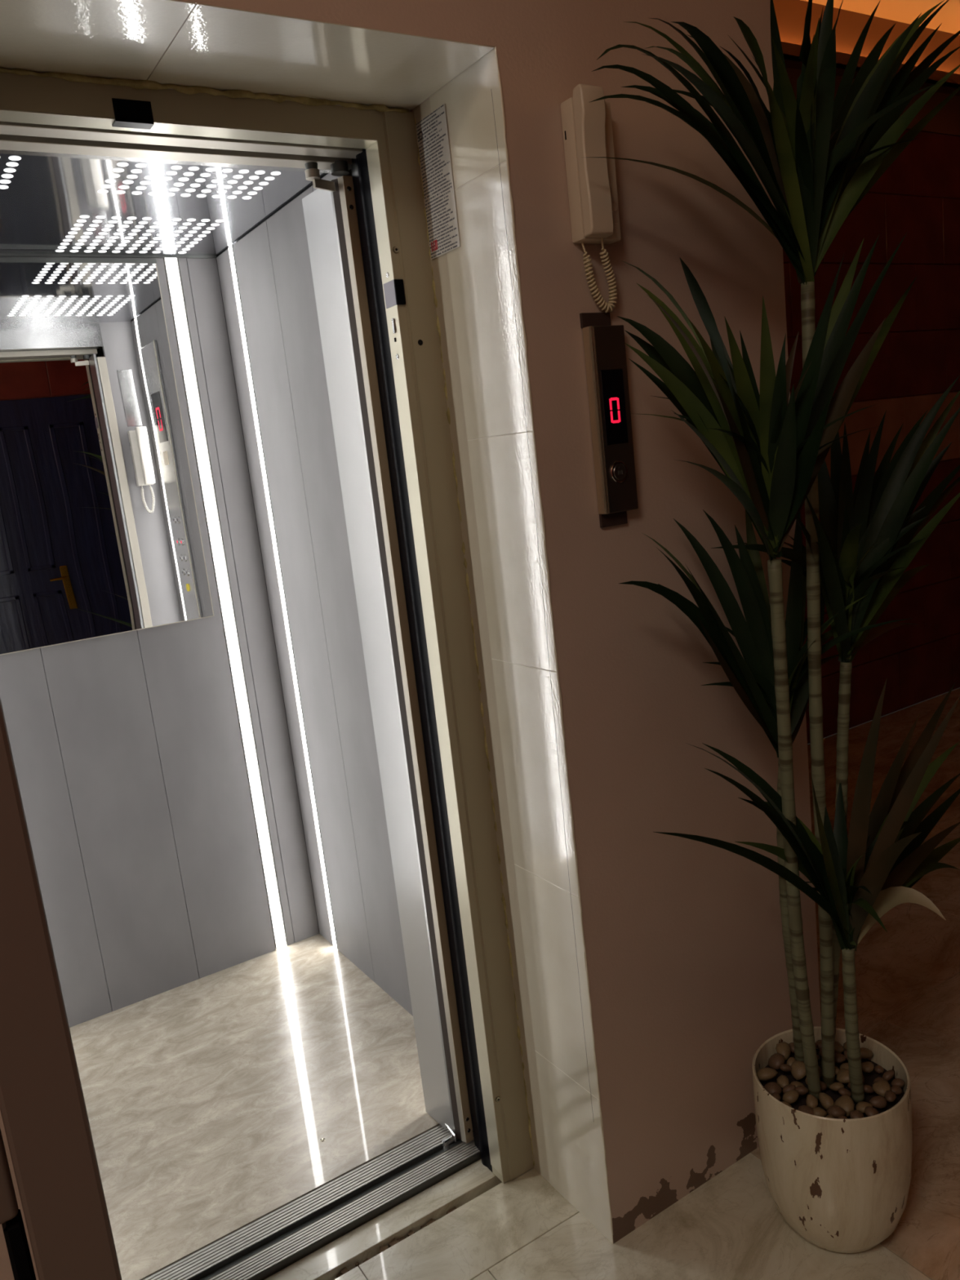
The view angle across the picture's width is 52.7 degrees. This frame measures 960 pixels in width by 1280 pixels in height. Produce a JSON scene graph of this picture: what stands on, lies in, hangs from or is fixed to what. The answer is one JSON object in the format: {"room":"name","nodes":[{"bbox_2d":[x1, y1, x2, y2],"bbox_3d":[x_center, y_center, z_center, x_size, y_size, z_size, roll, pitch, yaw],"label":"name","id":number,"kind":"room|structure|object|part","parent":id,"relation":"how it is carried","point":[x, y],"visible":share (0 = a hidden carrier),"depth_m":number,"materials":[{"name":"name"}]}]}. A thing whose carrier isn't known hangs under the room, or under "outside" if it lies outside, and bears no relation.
{"room":"elevator lobby","nodes":[
{"label":"elevator lobby","id":0,"kind":"room"},
{"bbox_2d":[0,255,319,1027],"bbox_3d":[-1.104,0.015,2.743,1.125,2.198,0.040,-13,12,-31],"label":"wall","id":1,"kind":"structure","parent":0,"point":[126,748],"depth_m":2.86,"materials":[{"name":"grey metal"}]},
{"bbox_3d":[-1.308,0.082,2.604,0.249,2.124,0.012,-13,12,-31],"label":"wall panel","id":2,"kind":"part","parent":1,"relation":"part of","materials":[{"name":"grey metal"}]},
{"bbox_3d":[-1.095,0.033,2.735,0.259,2.124,0.012,-13,12,-31],"label":"wall panel","id":3,"kind":"part","parent":1,"relation":"part of","materials":[{"name":"grey metal"}]},
{"bbox_2d":[0,257,213,655],"bbox_3d":[-1.150,-0.500,2.624,0.714,1.018,0.008,-13,12,-31],"label":"mirror","id":4,"kind":"object","parent":1,"relation":"attached to","point":[100,533],"visible":1,"depth_m":2.67,"materials":[{"name":"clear mirror"}]},
{"bbox_3d":[-1.206,-0.991,2.531,0.714,0.012,0.008,-13,12,-31],"label":"rail","id":5,"kind":"part","parent":4,"relation":"part of","materials":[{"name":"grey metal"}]},
{"bbox_3d":[-0.881,-0.016,2.865,0.249,2.124,0.012,-13,12,-31],"label":"wall panel","id":6,"kind":"part","parent":1,"relation":"part of","materials":[{"name":"grey metal"}]},
{"bbox_2d":[163,257,287,949],"bbox_3d":[-0.760,-0.046,2.939,0.038,2.124,0.013,-13,12,-31],"label":"light strip","id":7,"kind":"object","parent":1,"relation":"attached to","point":[171,266],"visible":1,"depth_m":2.92,"materials":[{"name":"white plastic"}]},
{"bbox_3d":[-0.733,-0.050,2.956,0.024,2.124,0.012,-13,12,-31],"label":"wall panel","id":8,"kind":"part","parent":1,"relation":"part of","materials":[{"name":"grey metal"}]},
{"bbox_3d":[-0.686,-0.061,2.985,0.086,2.124,0.012,-13,12,-31],"label":"wall panel","id":9,"kind":"part","parent":1,"relation":"part of","materials":[{"name":"grey metal"}]},
{"bbox_2d":[0,153,328,258],"bbox_3d":[-0.923,-0.962,2.082,1.105,0.026,1.110,-13,12,-31],"label":"ceiling","id":10,"kind":"structure","parent":0,"point":[56,206],"depth_m":2.23,"materials":[{"name":"silver metal"}]},
{"bbox_2d":[0,155,21,189],"bbox_3d":[-1.027,-0.883,1.771,0.346,0.001,0.358,-13,12,-31],"label":"recessed light","id":11,"kind":"object","parent":10,"relation":"in","point":[10,166],"depth_m":1.91,"materials":[{"name":"white plastic"}]},
{"bbox_3d":[-1.208,-1.004,2.531,1.065,0.006,0.004,-13,12,-31],"label":"ceiling trim","id":12,"kind":"part","parent":10,"relation":"part of","materials":[{"name":"grey metal"}]},
{"bbox_2d":[55,215,224,253],"bbox_3d":[-0.879,-1.037,2.491,0.346,0.001,0.358,-13,12,-31],"label":"recessed light","id":13,"kind":"object","parent":10,"relation":"in","point":[82,234],"depth_m":2.47,"materials":[{"name":"white plastic"}]},
{"bbox_2d":[97,162,280,199],"bbox_3d":[-0.589,-0.983,2.039,0.346,0.001,0.358,-13,12,-31],"label":"recessed light","id":14,"kind":"object","parent":10,"relation":"in","point":[153,180],"depth_m":2.09,"materials":[{"name":"white plastic"}]},
{"bbox_2d":[0,149,471,1114],"bbox_3d":[-0.515,0.138,1.827,1.065,2.128,0.036,-13,12,-31],"label":"wall","id":15,"kind":"structure","parent":0,"point":[2,151],"depth_m":1.74,"materials":[{"name":"grey metal"}]},
{"bbox_3d":[-0.624,-0.858,1.634,0.830,0.088,0.019,-13,12,-31],"label":"header panel","id":16,"kind":"part","parent":15,"relation":"part of","materials":[{"name":"silver metal"}]},
{"bbox_2d":[0,121,362,176],"bbox_3d":[-0.570,-0.810,1.563,0.810,0.072,0.168,-13,12,-31],"label":"door track","id":17,"kind":"object","parent":15,"relation":"attached to","point":[18,136],"visible":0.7,"depth_m":1.58,"materials":[{"name":"silver metal"}]},
{"bbox_3d":[-0.576,-0.818,1.570,0.810,0.057,0.043,-13,12,-31],"label":"rail","id":18,"kind":"part","parent":17,"relation":"part of","materials":[{"name":"beige"}]},
{"bbox_3d":[-0.545,-0.814,1.521,0.810,0.054,0.040,-13,12,-31],"label":"rail","id":19,"kind":"part","parent":17,"relation":"part of","materials":[{"name":"beige"}]},
{"bbox_2d":[302,168,473,1151],"bbox_3d":[-0.200,0.134,1.999,0.090,2.022,0.165,-13,12,-31],"label":"door","id":20,"kind":"structure","parent":17,"relation":"hanging from","point":[330,213],"depth_m":1.97,"materials":[{"name":"beige"}]},
{"bbox_2d":[216,173,413,1016],"bbox_3d":[-0.342,-0.036,2.558,0.040,2.198,1.102,-13,12,-31],"label":"wall","id":21,"kind":"structure","parent":0,"point":[273,263],"depth_m":2.67,"materials":[{"name":"grey metal"}]},
{"bbox_3d":[-0.612,-0.064,2.960,0.012,2.124,0.108,-13,12,-31],"label":"wall panel","id":22,"kind":"part","parent":21,"relation":"part of","materials":[{"name":"grey metal"}]},
{"bbox_2d":[227,244,337,949],"bbox_3d":[-0.574,-0.059,2.897,0.011,2.124,0.036,-13,12,-31],"label":"light strip","id":23,"kind":"object","parent":21,"relation":"attached to","point":[231,254],"visible":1,"depth_m":2.88,"materials":[{"name":"white plastic"}]},
{"bbox_3d":[-0.492,-0.042,2.772,0.012,2.124,0.262,-13,12,-31],"label":"wall panel","id":24,"kind":"part","parent":21,"relation":"part of","materials":[{"name":"grey metal"}]},
{"bbox_3d":[-0.189,0.013,2.299,0.012,2.124,0.264,-13,12,-31],"label":"wall panel","id":25,"kind":"part","parent":21,"relation":"part of","materials":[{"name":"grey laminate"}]},
{"bbox_2d":[0,0,821,1279],"bbox_3d":[-1.170,-0.314,1.756,3.163,3.220,1.658,-13,12,-31],"label":"wall","id":26,"kind":"structure","parent":0,"point":[650,970],"depth_m":1.72,"materials":[{"name":"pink paint"}]},
{"bbox_2d":[0,697,121,1279],"bbox_3d":[-0.566,0.340,1.083,0.121,2.020,0.755,-12,12,-29],"label":"door","id":27,"kind":"structure","parent":26,"relation":"in","point":[43,1109],"depth_m":0.77,"materials":[{"name":"brown paint"}]},
{"bbox_3d":[-0.427,0.293,0.755,0.057,0.358,0.054,-13,12,-31],"label":"door handle","id":28,"kind":"part","parent":27,"relation":"part of","materials":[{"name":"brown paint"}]},
{"bbox_2d":[0,67,534,1183],"bbox_3d":[-0.418,0.184,1.693,0.938,2.105,0.139,-13,12,-31],"label":"frame","id":29,"kind":"object","parent":26,"relation":"attached to","point":[388,136],"visible":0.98,"depth_m":1.77,"materials":[{"name":"beige paint"}]},
{"bbox_2d":[142,1124,458,1279],"bbox_3d":[-0.401,1.208,1.998,0.855,0.048,0.059,-13,12,-31],"label":"door sill","id":30,"kind":"structure","parent":26,"relation":"attached to","point":[233,1246],"depth_m":2.01,"materials":[{"name":"silver metal"}]},
{"bbox_2d":[207,1137,480,1279],"bbox_3d":[-0.358,1.216,1.931,0.855,0.048,0.051,-13,12,-31],"label":"door sill","id":31,"kind":"structure","parent":26,"relation":"attached to","point":[292,1248],"depth_m":1.98,"materials":[{"name":"silver metal"}]},
{"bbox_2d":[351,148,492,1172],"bbox_3d":[-0.101,0.120,1.920,0.024,2.076,0.077,-13,12,-31],"label":"elevator door","id":32,"kind":"structure","parent":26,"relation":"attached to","point":[359,166],"depth_m":1.89,"materials":[{"name":"black"}]},
{"bbox_2d":[416,103,460,259],"bbox_3d":[-0.072,-0.780,1.662,0.002,0.224,0.098,-13,12,-31],"label":"sticker","id":33,"kind":"object","parent":26,"relation":"attached to","point":[433,137],"visible":1,"depth_m":1.66,"materials":[{"name":"white paper"}]},
{"bbox_2d":[560,84,621,244],"bbox_3d":[0.185,-0.758,1.553,0.083,0.224,0.056,-13,12,-31],"label":"wall phone","id":34,"kind":"object","parent":26,"relation":"attached to","point":[587,126],"visible":0.99,"depth_m":1.53,"materials":[{"name":"beige plastic"}]},
{"bbox_2d":[581,237,617,313],"bbox_3d":[0.199,-0.597,1.590,0.064,0.114,0.031,-13,12,-31],"label":"phone cord","id":35,"kind":"object","parent":34,"relation":"hanging from","point":[606,307],"visible":1,"depth_m":1.59,"materials":[{"name":"beige plastic"}]},
{"bbox_2d":[579,312,638,527],"bbox_3d":[0.221,-0.371,1.642,0.077,0.354,0.028,-13,12,-31],"label":"panel","id":36,"kind":"object","parent":26,"relation":"attached to","point":[604,345],"visible":1,"depth_m":1.63,"materials":[{"name":"grey metal"}]},
{"bbox_2d":[69,688,959,1279],"bbox_3d":[1.190,1.032,2.052,6.900,0.082,3.960,-13,12,-31],"label":"floor","id":37,"kind":"structure","parent":0,"point":[470,1224],"depth_m":2.24,"materials":[{"name":"beige tile"}]},
{"bbox_2d":[590,0,959,1253],"bbox_3d":[0.664,-0.032,1.718,1.416,2.280,0.416,-14,13,-35],"label":"dracaena","id":38,"kind":"object","parent":37,"relation":"on","point":[833,1105],"visible":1,"depth_m":1.65,"materials":[{"name":"plant"}]},
{"bbox_3d":[0.581,0.518,1.819,0.039,0.617,0.025,-13,12,-31],"label":"stem","id":39,"kind":"part","parent":38,"relation":"part of","materials":[{"name":"plant"}]},
{"bbox_3d":[0.542,0.355,1.662,0.080,1.004,0.045,-13,12,-31],"label":"stem","id":40,"kind":"part","parent":38,"relation":"part of","materials":[{"name":"plant"}]},
{"bbox_3d":[0.591,0.123,1.693,0.079,1.433,0.026,-16,15,-43],"label":"stem","id":41,"kind":"part","parent":38,"relation":"part of","materials":[{"name":"plant"}]},
{"bbox_3d":[0.662,0.430,1.804,0.126,0.779,0.022,-13,12,-31],"label":"stem","id":42,"kind":"part","parent":38,"relation":"part of","materials":[{"name":"plant"}]},
{"bbox_3d":[0.666,0.687,1.730,0.034,0.303,0.024,-13,12,-31],"label":"stem","id":43,"kind":"part","parent":38,"relation":"part of","materials":[{"name":"plant"}]},
{"bbox_2d":[752,1026,912,1253],"bbox_3d":[0.664,0.951,1.825,0.276,0.320,0.276,-13,12,-31],"label":"pot","id":44,"kind":"object","parent":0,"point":[835,1147],"depth_m":1.73,"materials":[{"name":"ceramic"}]},
{"bbox_2d":[773,0,959,743],"bbox_3d":[1.011,-1.008,4.117,4.300,3.220,0.104,-13,12,-31],"label":"wall","id":45,"kind":"structure","parent":0,"point":[917,195],"depth_m":4.68,"materials":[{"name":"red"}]},
{"bbox_2d":[781,41,802,69],"bbox_3d":[1.264,-2.404,3.942,0.328,0.057,0.185,-13,12,-31],"label":"door frame","id":46,"kind":"structure","parent":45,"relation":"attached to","point":[791,51],"depth_m":3.98,"materials":[{"name":"brown paint"}]},
{"bbox_2d":[835,51,850,76],"bbox_3d":[1.516,-2.461,4.096,0.275,0.057,0.185,-13,12,-31],"label":"door frame","id":47,"kind":"structure","parent":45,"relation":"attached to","point":[842,59],"depth_m":4.14,"materials":[{"name":"brown paint"}]},
{"bbox_2d":[853,56,866,78],"bbox_3d":[1.618,-2.484,4.156,0.202,0.057,0.180,-13,12,-31],"label":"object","id":48,"kind":"object","parent":45,"relation":"attached to","point":[861,60],"depth_m":4.20,"materials":[{"name":"brown paint"}]},
{"bbox_2d":[920,70,948,90],"bbox_3d":[2.064,-2.587,4.432,0.210,0.057,0.184,-13,12,-31],"label":"door frame","id":49,"kind":"structure","parent":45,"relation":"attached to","point":[937,75],"depth_m":4.48,"materials":[{"name":"brown paint"}]},
{"bbox_2d":[935,73,959,95],"bbox_3d":[2.224,-2.623,4.530,0.330,0.057,0.184,-13,12,-31],"label":"door frame","id":50,"kind":"structure","parent":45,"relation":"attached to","point":[950,85],"depth_m":4.56,"materials":[{"name":"brown paint"}]},
{"bbox_2d":[801,0,959,35],"bbox_3d":[0.829,-2.170,1.444,6.900,0.080,4.160,-13,12,-31],"label":"ceiling","id":51,"kind":"structure","parent":0,"point":[906,11],"depth_m":4.29,"materials":[{"name":"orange paint"}]}
]}

